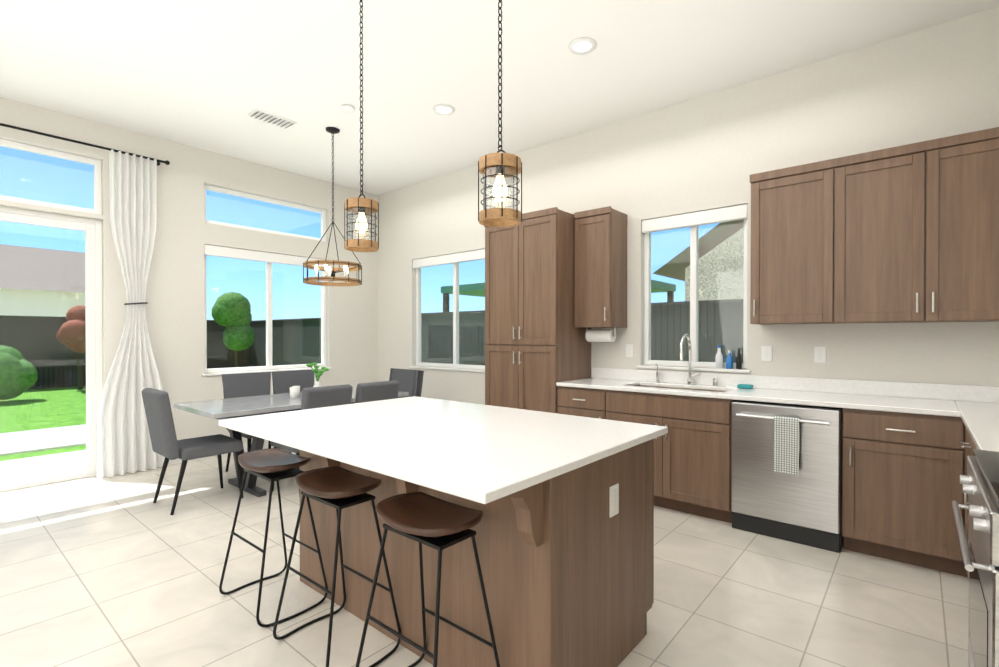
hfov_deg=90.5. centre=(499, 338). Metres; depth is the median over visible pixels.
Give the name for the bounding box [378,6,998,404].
wall
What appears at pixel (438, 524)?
bar stool
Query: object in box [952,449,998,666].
range
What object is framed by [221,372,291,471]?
dining chair
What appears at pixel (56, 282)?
house
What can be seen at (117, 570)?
floor
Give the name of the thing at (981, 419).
countertop
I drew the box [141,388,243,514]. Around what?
dining chair
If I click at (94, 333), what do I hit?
sliding glass door
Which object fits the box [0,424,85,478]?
patio slab
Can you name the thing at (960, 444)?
base cabinet
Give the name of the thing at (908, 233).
upper cabinet
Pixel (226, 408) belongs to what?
dining table
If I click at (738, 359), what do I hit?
bottle
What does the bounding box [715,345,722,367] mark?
bottle
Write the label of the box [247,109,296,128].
ceiling vent
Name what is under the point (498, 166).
pendant light
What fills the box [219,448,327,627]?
bar stool
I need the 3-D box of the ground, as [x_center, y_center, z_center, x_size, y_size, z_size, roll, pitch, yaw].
[-0.101,1.508,0.005,120.000,0.240,120.000,0,0,40]
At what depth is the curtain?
4.75 m
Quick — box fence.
[0,299,742,388]
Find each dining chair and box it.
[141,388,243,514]
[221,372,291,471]
[270,384,352,497]
[272,369,313,393]
[355,380,398,402]
[389,368,423,397]
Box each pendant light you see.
[344,0,378,251]
[478,0,521,226]
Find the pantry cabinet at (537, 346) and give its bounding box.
[484,207,590,412]
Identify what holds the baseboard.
attached to the wall at (175, 305)
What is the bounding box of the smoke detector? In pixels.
[340,104,354,113]
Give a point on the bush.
(25, 376)
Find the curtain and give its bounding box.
[0,123,169,478]
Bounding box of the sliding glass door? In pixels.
[0,139,102,491]
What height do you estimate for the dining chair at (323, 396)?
0.922 m
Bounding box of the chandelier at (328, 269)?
[303,127,361,285]
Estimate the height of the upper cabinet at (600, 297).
1.042 m
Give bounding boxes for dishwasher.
[731,400,842,552]
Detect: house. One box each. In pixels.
[0,244,84,316]
[653,220,743,300]
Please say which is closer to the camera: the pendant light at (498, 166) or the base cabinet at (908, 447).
the pendant light at (498, 166)
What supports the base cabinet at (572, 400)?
on the floor
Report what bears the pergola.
on the ground
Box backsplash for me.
[592,368,998,401]
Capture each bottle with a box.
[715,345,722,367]
[726,350,732,368]
[736,348,741,368]
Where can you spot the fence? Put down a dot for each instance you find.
(466, 333)
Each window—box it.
[202,184,331,375]
[409,249,485,372]
[636,204,750,372]
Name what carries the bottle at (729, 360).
on the window at (693, 220)
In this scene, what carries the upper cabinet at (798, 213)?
attached to the wall at (715, 150)
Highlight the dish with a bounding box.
[737,384,752,388]
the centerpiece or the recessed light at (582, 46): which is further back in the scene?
the centerpiece
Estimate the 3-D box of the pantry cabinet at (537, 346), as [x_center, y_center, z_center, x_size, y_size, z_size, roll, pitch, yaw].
[0.363,0.068,4.846,0.853,2.459,0.650,0,0,40]
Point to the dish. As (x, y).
(748, 386)
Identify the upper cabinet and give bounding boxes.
[574,207,626,330]
[750,156,849,324]
[846,127,998,322]
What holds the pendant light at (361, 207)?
hanging from the ceiling
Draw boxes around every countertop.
[219,396,667,507]
[556,378,959,413]
[952,398,998,451]
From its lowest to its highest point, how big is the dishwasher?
0.875 m
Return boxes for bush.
[0,345,37,399]
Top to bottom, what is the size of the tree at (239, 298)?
2.651 m
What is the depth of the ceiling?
3.64 m
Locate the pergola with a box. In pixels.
[441,280,675,311]
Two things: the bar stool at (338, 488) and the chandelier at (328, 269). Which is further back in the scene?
the chandelier at (328, 269)
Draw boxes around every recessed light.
[433,104,454,114]
[568,37,595,54]
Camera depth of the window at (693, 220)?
4.26 m
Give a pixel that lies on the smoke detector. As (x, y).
(347, 109)
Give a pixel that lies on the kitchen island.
(563, 528)
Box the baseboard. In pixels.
[126,440,272,472]
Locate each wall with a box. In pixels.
[0,97,377,443]
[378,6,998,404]
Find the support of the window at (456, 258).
in the wall at (715, 150)
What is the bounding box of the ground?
[0,386,85,460]
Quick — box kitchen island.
[282,440,653,666]
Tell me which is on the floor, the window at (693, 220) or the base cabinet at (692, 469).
the base cabinet at (692, 469)
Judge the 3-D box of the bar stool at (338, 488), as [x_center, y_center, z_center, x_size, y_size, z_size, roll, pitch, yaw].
[-0.696,0.954,2.117,0.483,0.719,0.353,0,0,40]
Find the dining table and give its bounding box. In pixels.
[174,387,408,496]
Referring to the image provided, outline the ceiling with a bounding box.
[0,0,998,194]
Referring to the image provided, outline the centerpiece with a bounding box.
[290,363,328,398]
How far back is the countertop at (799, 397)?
3.39 m
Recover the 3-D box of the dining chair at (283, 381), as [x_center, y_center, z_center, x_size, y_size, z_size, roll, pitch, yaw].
[-2.059,0.820,5.232,0.599,0.954,0.486,0,0,40]
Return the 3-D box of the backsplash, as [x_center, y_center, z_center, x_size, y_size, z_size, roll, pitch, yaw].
[2.138,0.334,3.759,3.252,0.100,0.019,0,0,40]
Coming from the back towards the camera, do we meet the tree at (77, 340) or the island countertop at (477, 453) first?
the tree at (77, 340)
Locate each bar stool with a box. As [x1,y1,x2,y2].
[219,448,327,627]
[273,466,400,666]
[355,492,499,666]
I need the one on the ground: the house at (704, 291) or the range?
the house at (704, 291)
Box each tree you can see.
[56,305,85,389]
[212,292,254,366]
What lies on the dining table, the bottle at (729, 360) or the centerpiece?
the centerpiece
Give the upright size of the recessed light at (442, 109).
0.012 m
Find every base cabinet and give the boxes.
[557,386,611,419]
[612,382,731,522]
[836,406,947,571]
[944,414,975,576]
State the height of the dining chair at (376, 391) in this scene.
0.922 m
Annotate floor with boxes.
[0,447,968,666]
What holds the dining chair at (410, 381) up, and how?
on the floor
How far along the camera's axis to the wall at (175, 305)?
5.23 m
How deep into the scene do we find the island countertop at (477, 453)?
1.97 m
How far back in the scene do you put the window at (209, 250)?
5.93 m

